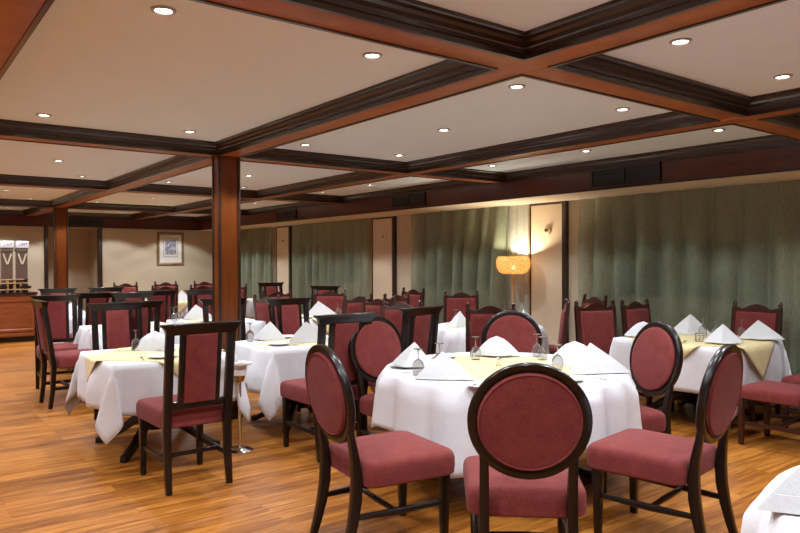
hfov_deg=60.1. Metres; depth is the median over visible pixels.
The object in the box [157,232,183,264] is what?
framed picture
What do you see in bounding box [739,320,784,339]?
napkin
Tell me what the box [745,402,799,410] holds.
baseboard
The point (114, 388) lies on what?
tablecloth
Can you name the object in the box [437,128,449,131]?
recessed light
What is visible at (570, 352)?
napkin
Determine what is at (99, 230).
trim
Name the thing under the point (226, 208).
pillar
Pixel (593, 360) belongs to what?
napkin
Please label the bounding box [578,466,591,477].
round table
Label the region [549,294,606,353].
chair
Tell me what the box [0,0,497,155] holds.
trim
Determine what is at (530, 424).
chair
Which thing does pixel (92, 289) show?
chair
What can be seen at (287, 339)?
topper
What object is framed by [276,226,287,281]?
trim
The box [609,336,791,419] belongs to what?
tablecloth
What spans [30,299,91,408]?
chair
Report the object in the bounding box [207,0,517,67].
trim
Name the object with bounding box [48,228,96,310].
wall
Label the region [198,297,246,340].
chair
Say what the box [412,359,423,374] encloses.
bowl
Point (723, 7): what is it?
ceiling beam
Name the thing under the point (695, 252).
curtain
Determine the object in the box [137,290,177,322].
chair
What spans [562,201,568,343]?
trim
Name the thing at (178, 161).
trim
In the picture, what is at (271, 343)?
plate
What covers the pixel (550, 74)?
trim
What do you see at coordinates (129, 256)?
wall
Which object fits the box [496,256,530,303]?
floor lamp
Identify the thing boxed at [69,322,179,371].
tablecloth
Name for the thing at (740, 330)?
bowl
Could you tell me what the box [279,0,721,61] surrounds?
trim
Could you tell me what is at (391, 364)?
plate
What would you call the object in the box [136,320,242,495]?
chair
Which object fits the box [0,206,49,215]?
trim
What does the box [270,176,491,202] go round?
trim
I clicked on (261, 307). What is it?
chair
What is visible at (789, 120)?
trim
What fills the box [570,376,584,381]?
plate
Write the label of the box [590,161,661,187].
air vent
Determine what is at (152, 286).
chair
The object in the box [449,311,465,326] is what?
napkin
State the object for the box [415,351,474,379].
napkin
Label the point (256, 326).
tablecloth
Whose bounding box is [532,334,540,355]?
wine glass
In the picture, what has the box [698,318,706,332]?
wine glass
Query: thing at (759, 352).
topper
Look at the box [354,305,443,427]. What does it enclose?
chair
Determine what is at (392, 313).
chair
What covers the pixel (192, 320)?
topper
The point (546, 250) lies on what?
wall panel
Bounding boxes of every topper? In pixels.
[84,346,224,381]
[87,323,165,328]
[145,300,187,313]
[178,318,249,322]
[256,338,327,345]
[302,314,328,333]
[415,355,582,381]
[628,334,774,378]
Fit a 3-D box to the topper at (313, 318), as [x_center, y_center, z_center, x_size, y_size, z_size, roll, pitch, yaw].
[-1.157,0.805,9.372,0.955,0.266,0.920,-1,1,-44]
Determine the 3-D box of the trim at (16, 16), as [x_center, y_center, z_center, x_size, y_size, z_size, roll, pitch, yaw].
[-3.343,-1.085,5.115,0.223,0.108,21.400,-1,1,-37]
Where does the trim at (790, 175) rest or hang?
attached to the wall at (404, 229)
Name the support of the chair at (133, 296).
on the floor
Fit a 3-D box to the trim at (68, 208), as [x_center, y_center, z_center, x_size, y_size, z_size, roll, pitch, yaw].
[-5.441,-1.146,13.442,2.021,0.108,0.223,-1,1,-37]
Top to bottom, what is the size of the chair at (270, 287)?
1.100 m
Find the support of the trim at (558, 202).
attached to the wall at (404, 229)
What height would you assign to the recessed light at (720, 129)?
0.010 m
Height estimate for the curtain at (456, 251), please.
2.235 m
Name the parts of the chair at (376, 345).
leg, seat, frame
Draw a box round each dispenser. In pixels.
[0,241,13,292]
[14,241,28,291]
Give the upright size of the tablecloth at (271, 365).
0.577 m
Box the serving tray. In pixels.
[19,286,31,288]
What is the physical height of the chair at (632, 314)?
1.088 m
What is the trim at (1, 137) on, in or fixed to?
attached to the ceiling
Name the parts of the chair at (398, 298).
crest rail, leg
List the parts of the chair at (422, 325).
leg, seat, leg, rail, leg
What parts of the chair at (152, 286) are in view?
crest rail, leg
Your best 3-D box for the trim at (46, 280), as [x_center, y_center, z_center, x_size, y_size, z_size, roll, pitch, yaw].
[-7.821,0.261,15.264,0.080,2.280,0.130,-1,1,-37]
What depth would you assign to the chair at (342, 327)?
5.27 m
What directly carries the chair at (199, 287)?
on the floor
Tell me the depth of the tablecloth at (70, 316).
9.35 m
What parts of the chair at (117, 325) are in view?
leg, rail, leg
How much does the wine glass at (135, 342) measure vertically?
0.170 m
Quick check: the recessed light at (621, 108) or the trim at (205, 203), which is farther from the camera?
the trim at (205, 203)
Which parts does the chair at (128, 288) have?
crest rail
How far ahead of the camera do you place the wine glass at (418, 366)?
4.49 m
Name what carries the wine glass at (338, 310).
on the topper at (313, 318)
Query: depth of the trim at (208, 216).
16.84 m
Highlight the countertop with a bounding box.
[0,291,37,294]
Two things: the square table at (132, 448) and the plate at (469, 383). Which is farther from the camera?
the square table at (132, 448)
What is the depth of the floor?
4.68 m
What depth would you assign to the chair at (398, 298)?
8.96 m
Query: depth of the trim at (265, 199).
11.58 m
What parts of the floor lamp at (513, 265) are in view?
lamp shade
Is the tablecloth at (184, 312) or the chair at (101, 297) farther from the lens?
the tablecloth at (184, 312)
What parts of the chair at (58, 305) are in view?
leg, rail, seat, rail, leg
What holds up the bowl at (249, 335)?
on the wine glass at (249, 335)
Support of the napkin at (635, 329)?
on the plate
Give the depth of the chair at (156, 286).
14.78 m
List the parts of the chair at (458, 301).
leg, crest rail, leg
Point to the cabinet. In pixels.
(16, 309)
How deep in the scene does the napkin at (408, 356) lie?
4.82 m
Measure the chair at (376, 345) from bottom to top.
1.070 m
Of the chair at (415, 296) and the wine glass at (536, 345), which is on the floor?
the chair at (415, 296)
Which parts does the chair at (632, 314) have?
leg, crest rail, leg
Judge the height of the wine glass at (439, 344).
0.170 m
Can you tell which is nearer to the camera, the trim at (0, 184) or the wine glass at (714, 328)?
the wine glass at (714, 328)
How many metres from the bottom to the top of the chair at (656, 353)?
1.070 m
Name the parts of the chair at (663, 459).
leg, leg, seat, leg, frame, leg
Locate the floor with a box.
[0,341,799,532]
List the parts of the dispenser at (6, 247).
tank, lid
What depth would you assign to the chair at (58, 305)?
8.27 m
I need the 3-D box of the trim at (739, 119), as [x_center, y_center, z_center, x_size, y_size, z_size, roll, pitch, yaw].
[0.231,-1.119,7.828,0.223,0.108,21.400,-1,1,-37]
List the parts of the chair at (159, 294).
rail, leg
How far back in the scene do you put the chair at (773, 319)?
6.79 m
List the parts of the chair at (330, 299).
leg, crest rail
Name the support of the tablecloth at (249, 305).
on the square table
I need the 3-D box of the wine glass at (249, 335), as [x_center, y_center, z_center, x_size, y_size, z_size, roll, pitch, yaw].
[-1.400,0.610,6.449,0.077,0.170,0.077,0,0,-14]
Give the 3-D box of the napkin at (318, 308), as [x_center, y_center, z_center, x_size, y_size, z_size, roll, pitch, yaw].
[-1.083,0.571,9.400,0.460,0.199,0.243,0,0,-17]
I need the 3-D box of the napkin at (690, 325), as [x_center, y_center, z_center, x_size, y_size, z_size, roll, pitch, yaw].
[2.920,0.580,6.980,0.300,0.193,0.287,0,0,-17]
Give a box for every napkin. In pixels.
[69,302,84,314]
[131,331,178,350]
[178,290,186,300]
[183,305,211,319]
[254,322,285,340]
[289,322,327,342]
[309,301,335,315]
[392,342,430,366]
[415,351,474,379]
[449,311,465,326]
[480,336,520,355]
[545,341,585,365]
[568,343,630,374]
[624,321,647,335]
[674,314,710,334]
[703,324,742,342]
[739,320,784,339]
[757,467,799,514]
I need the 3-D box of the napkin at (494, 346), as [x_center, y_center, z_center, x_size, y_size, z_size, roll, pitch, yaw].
[0.758,0.615,5.388,0.361,0.139,0.165,0,0,5]
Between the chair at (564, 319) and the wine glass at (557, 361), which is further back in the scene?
the chair at (564, 319)
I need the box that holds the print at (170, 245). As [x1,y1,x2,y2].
[165,240,175,253]
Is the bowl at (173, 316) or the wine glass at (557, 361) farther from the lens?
the bowl at (173, 316)
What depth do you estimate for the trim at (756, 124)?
5.27 m
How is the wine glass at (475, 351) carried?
on the topper at (485, 366)
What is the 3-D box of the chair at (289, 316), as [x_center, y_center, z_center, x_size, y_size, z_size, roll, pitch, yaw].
[-1.022,0.894,7.244,0.542,1.100,0.676,-1,1,-37]
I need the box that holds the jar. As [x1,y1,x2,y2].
[496,360,501,365]
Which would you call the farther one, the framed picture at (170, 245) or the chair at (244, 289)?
the framed picture at (170, 245)
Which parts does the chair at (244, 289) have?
leg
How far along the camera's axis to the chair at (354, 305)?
8.62 m
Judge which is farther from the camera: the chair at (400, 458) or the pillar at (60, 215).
the pillar at (60, 215)
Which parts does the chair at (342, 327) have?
leg, seat, leg, rail, leg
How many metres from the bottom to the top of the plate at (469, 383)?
0.017 m
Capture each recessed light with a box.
[36,113,51,116]
[150,5,176,15]
[183,130,195,132]
[362,52,381,58]
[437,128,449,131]
[508,84,524,88]
[615,107,629,111]
[669,37,691,45]
[712,128,724,131]
[772,74,792,79]
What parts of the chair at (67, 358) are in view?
rail, leg, leg, seat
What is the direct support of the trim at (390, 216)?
attached to the wall at (404, 229)
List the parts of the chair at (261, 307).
leg, crest rail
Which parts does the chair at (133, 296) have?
rail, leg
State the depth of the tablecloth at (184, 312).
12.94 m
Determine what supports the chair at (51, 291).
on the floor
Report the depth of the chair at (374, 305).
8.10 m
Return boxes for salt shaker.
[496,357,501,365]
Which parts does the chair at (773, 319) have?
leg, leg, crest rail, leg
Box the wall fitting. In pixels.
[544,226,550,234]
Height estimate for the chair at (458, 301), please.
1.088 m
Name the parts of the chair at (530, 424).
leg, leg, seat, frame, leg, leg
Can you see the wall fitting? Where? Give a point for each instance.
(547, 230)
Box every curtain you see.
[241,227,272,318]
[292,218,368,313]
[411,206,508,323]
[504,205,527,312]
[578,180,799,409]
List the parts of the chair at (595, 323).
leg, crest rail, leg, leg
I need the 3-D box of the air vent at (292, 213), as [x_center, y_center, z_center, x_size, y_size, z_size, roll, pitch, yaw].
[-2.220,-1.013,13.502,0.030,0.180,0.800,-1,1,-37]
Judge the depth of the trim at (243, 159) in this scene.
7.30 m
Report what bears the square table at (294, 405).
on the floor
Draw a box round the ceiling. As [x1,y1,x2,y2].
[0,0,799,216]
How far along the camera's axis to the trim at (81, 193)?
12.10 m
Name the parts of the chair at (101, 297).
leg, rail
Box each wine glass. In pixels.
[131,330,139,349]
[171,307,176,320]
[175,306,180,319]
[246,323,253,340]
[336,303,340,313]
[412,348,423,374]
[434,343,443,357]
[471,336,480,359]
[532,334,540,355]
[537,336,546,359]
[552,344,562,369]
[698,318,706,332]
[711,320,718,332]
[737,319,745,336]
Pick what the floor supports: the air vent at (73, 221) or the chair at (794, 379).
the chair at (794, 379)
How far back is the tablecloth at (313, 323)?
8.89 m
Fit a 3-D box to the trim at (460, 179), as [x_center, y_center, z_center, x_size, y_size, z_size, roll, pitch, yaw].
[0.740,-1.126,8.485,1.382,0.108,0.223,-1,1,-37]
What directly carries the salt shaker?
on the topper at (485, 366)
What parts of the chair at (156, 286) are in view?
crest rail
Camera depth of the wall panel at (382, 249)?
12.36 m
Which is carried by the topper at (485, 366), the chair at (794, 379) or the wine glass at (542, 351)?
the wine glass at (542, 351)
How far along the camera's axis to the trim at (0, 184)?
9.27 m
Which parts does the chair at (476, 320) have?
leg, crest rail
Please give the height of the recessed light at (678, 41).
0.010 m
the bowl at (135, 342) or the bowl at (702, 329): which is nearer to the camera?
the bowl at (135, 342)
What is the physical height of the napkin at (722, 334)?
0.160 m
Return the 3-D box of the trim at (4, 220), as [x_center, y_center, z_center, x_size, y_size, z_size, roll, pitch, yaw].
[-9.335,-1.030,14.032,10.720,0.332,0.050,-1,1,-37]
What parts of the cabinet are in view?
panel frame, rail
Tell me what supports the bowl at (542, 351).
on the wine glass at (542, 351)
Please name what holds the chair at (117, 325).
on the floor
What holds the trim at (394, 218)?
attached to the wall at (404, 229)
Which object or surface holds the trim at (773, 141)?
attached to the ceiling
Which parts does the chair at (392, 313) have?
leg, crest rail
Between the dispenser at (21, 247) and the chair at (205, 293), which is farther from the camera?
the dispenser at (21, 247)
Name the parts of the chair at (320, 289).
leg, rail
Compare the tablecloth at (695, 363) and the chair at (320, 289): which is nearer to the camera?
the tablecloth at (695, 363)
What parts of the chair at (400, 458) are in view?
leg, frame, leg, seat, leg, leg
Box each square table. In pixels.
[95,416,219,462]
[251,400,312,432]
[647,391,763,419]
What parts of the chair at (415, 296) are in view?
crest rail, leg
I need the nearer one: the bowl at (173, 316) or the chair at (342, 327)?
the chair at (342, 327)
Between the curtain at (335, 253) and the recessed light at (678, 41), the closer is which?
the recessed light at (678, 41)
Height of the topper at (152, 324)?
0.016 m
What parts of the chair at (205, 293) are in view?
leg, rail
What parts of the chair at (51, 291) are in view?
rail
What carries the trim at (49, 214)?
attached to the wall at (129, 256)
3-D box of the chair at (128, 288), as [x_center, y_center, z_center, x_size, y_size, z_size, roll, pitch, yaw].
[-5.445,0.860,13.928,0.496,1.088,0.624,-1,1,-37]
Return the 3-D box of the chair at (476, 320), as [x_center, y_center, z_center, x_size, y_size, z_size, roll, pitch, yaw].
[0.924,0.895,7.082,0.496,1.088,0.624,0,0,7]
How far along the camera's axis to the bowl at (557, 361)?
4.68 m
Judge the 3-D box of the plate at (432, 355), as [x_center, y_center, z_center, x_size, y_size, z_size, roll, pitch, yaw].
[0.335,0.690,5.306,0.200,0.017,0.200,-1,1,-37]
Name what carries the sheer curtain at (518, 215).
hanging from the wall at (404, 229)
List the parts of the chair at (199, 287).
crest rail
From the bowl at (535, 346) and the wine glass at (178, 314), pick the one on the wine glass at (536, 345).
the bowl at (535, 346)
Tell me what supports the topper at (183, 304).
on the tablecloth at (184, 312)
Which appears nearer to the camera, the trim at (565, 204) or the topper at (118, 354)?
the topper at (118, 354)
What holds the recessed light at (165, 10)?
in the ceiling
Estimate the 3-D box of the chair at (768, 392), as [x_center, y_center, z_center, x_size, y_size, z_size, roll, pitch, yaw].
[3.115,0.900,5.533,0.496,1.088,0.624,-1,1,-37]
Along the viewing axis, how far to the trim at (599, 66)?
4.12 m
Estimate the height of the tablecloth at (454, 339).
0.474 m
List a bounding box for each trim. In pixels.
[0,0,45,70]
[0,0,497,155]
[0,136,212,156]
[0,138,211,189]
[0,184,104,190]
[0,185,104,207]
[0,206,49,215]
[0,215,197,229]
[4,225,195,229]
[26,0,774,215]
[37,209,168,219]
[44,227,48,294]
[64,191,251,212]
[68,208,171,212]
[97,228,102,286]
[121,191,253,198]
[123,160,396,197]
[138,108,799,219]
[142,213,211,221]
[184,200,332,214]
[198,145,799,228]
[203,170,799,230]
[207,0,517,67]
[239,74,720,173]
[240,158,401,173]
[265,199,337,203]
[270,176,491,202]
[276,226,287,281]
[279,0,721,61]
[288,225,291,292]
[372,216,391,293]
[392,216,396,295]
[414,175,502,183]
[420,123,799,182]
[525,68,739,119]
[529,201,561,315]
[548,0,799,116]
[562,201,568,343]
[735,120,799,139]
[758,113,799,129]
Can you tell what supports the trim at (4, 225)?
attached to the wall
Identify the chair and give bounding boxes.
[30,294,79,395]
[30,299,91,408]
[38,288,76,364]
[69,292,119,369]
[86,302,145,419]
[88,287,123,301]
[109,300,164,338]
[110,292,154,321]
[113,282,137,292]
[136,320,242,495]
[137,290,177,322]
[151,284,178,319]
[154,281,176,288]
[182,284,211,318]
[184,289,211,313]
[193,280,211,287]
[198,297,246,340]
[241,283,246,317]
[253,294,279,328]
[256,282,283,299]
[261,289,291,298]
[264,297,311,411]
[280,312,377,462]
[305,344,454,532]
[310,286,340,309]
[313,289,345,313]
[342,293,372,313]
[348,316,403,436]
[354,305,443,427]
[362,296,395,315]
[380,299,437,353]
[383,292,409,304]
[401,287,424,306]
[443,290,478,322]
[463,362,592,532]
[466,302,514,351]
[481,310,541,352]
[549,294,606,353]
[558,298,569,349]
[574,300,651,405]
[587,344,742,532]
[603,321,682,492]
[620,298,696,411]
[731,300,782,421]
[737,380,799,444]
[781,373,799,427]
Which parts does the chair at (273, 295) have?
crest rail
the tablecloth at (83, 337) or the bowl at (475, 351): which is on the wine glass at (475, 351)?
the bowl at (475, 351)
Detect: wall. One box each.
[0,226,211,299]
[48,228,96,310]
[271,200,579,342]
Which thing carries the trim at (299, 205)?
attached to the ceiling
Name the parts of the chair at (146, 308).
rail, leg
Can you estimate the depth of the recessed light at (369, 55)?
3.72 m
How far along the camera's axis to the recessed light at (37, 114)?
5.20 m
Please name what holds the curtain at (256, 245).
hanging from the wall at (404, 229)
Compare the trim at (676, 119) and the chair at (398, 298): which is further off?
the chair at (398, 298)
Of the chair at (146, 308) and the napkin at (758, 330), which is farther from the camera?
the chair at (146, 308)
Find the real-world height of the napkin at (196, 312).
0.182 m
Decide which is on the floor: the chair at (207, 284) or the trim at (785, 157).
the chair at (207, 284)
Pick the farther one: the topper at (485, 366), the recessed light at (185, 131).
the recessed light at (185, 131)
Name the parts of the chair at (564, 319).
leg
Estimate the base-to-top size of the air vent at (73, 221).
0.170 m
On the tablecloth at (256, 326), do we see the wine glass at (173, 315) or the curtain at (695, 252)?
the wine glass at (173, 315)
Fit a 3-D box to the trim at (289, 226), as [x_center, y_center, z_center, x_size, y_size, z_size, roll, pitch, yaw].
[-2.396,0.244,15.114,0.060,2.280,0.070,-1,1,-37]
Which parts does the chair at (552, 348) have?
seat, leg, crest rail, leg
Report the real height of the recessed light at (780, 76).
0.010 m
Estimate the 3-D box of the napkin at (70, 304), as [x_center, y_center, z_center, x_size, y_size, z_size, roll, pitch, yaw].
[-4.612,0.588,9.789,0.422,0.182,0.223,0,0,-7]
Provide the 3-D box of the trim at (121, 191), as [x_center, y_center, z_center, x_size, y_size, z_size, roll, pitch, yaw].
[-3.117,-1.129,10.381,2.021,0.108,0.223,-1,1,-37]
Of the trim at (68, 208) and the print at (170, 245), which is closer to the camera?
the trim at (68, 208)
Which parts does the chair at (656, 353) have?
leg, seat, frame, leg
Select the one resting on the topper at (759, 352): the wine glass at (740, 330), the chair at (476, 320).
the wine glass at (740, 330)
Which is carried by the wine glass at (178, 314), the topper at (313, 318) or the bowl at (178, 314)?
the bowl at (178, 314)
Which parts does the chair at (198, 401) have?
leg, leg, seat, rail, leg, rail, leg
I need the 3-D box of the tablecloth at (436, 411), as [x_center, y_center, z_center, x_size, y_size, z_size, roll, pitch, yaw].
[0.731,0.973,4.865,1.862,0.533,1.863,-1,1,-37]
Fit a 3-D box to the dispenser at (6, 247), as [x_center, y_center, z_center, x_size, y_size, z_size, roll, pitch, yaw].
[-7.468,0.001,13.117,0.222,0.973,0.295,-1,1,-37]
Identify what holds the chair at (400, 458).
on the floor
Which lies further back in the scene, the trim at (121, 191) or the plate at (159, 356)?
the trim at (121, 191)
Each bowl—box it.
[131,338,139,349]
[171,313,176,320]
[176,312,180,319]
[246,330,253,340]
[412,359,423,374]
[471,345,480,359]
[532,343,540,355]
[537,346,546,359]
[552,354,562,369]
[698,325,706,332]
[737,326,745,336]
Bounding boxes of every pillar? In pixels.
[53,207,68,294]
[212,155,242,418]
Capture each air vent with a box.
[69,218,103,225]
[276,209,296,219]
[392,192,425,207]
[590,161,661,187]
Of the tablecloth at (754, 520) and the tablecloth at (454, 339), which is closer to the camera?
the tablecloth at (754, 520)
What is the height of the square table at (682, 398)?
0.742 m
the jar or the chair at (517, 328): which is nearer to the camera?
the jar
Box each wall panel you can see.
[277,227,288,293]
[373,218,391,299]
[531,204,561,344]
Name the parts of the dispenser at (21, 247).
lid, tank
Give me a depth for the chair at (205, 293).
9.76 m
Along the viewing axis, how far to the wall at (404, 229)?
11.78 m
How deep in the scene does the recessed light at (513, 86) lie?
4.40 m
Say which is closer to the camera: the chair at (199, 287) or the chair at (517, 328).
the chair at (517, 328)
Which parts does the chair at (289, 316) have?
leg, rail, leg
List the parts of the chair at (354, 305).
leg, crest rail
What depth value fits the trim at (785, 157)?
8.17 m
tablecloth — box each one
[56,315,84,342]
[65,344,250,444]
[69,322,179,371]
[166,319,265,335]
[181,306,187,318]
[235,335,374,420]
[246,299,258,317]
[302,319,328,334]
[371,352,641,477]
[436,322,548,353]
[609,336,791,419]
[740,465,799,532]
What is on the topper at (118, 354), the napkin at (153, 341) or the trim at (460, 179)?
the napkin at (153, 341)
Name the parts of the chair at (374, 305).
leg, crest rail, leg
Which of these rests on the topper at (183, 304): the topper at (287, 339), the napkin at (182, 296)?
the napkin at (182, 296)
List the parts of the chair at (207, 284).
crest rail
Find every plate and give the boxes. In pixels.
[147,353,177,358]
[268,342,289,344]
[389,363,412,367]
[431,354,456,357]
[466,382,481,387]
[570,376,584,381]
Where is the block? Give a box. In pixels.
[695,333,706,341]
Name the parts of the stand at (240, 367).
dish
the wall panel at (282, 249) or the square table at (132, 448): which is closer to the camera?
the square table at (132, 448)
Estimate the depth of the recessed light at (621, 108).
5.06 m
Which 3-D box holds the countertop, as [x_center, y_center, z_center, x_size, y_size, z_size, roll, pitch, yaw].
[-7.962,0.512,12.773,2.160,0.040,0.730,-1,1,-37]
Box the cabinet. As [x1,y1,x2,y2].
[0,291,37,342]
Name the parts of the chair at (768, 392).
leg, leg, seat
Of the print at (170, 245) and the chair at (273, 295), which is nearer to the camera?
the chair at (273, 295)
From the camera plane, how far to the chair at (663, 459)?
3.60 m
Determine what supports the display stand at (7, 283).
on the cabinet
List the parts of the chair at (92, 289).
rail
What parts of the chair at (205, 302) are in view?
leg, rail, leg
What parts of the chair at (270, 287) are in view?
rail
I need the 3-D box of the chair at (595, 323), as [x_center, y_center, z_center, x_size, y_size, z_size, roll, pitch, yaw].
[2.113,0.893,6.874,0.496,1.088,0.624,0,0,-19]
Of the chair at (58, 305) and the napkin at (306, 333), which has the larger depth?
the chair at (58, 305)
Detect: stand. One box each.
[0,279,31,292]
[232,361,253,453]
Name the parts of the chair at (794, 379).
leg, seat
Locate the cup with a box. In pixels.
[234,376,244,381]
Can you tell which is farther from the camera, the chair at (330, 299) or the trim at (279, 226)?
the trim at (279, 226)
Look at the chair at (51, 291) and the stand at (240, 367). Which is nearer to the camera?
the stand at (240, 367)
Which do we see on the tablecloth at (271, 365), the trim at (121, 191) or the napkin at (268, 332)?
the napkin at (268, 332)

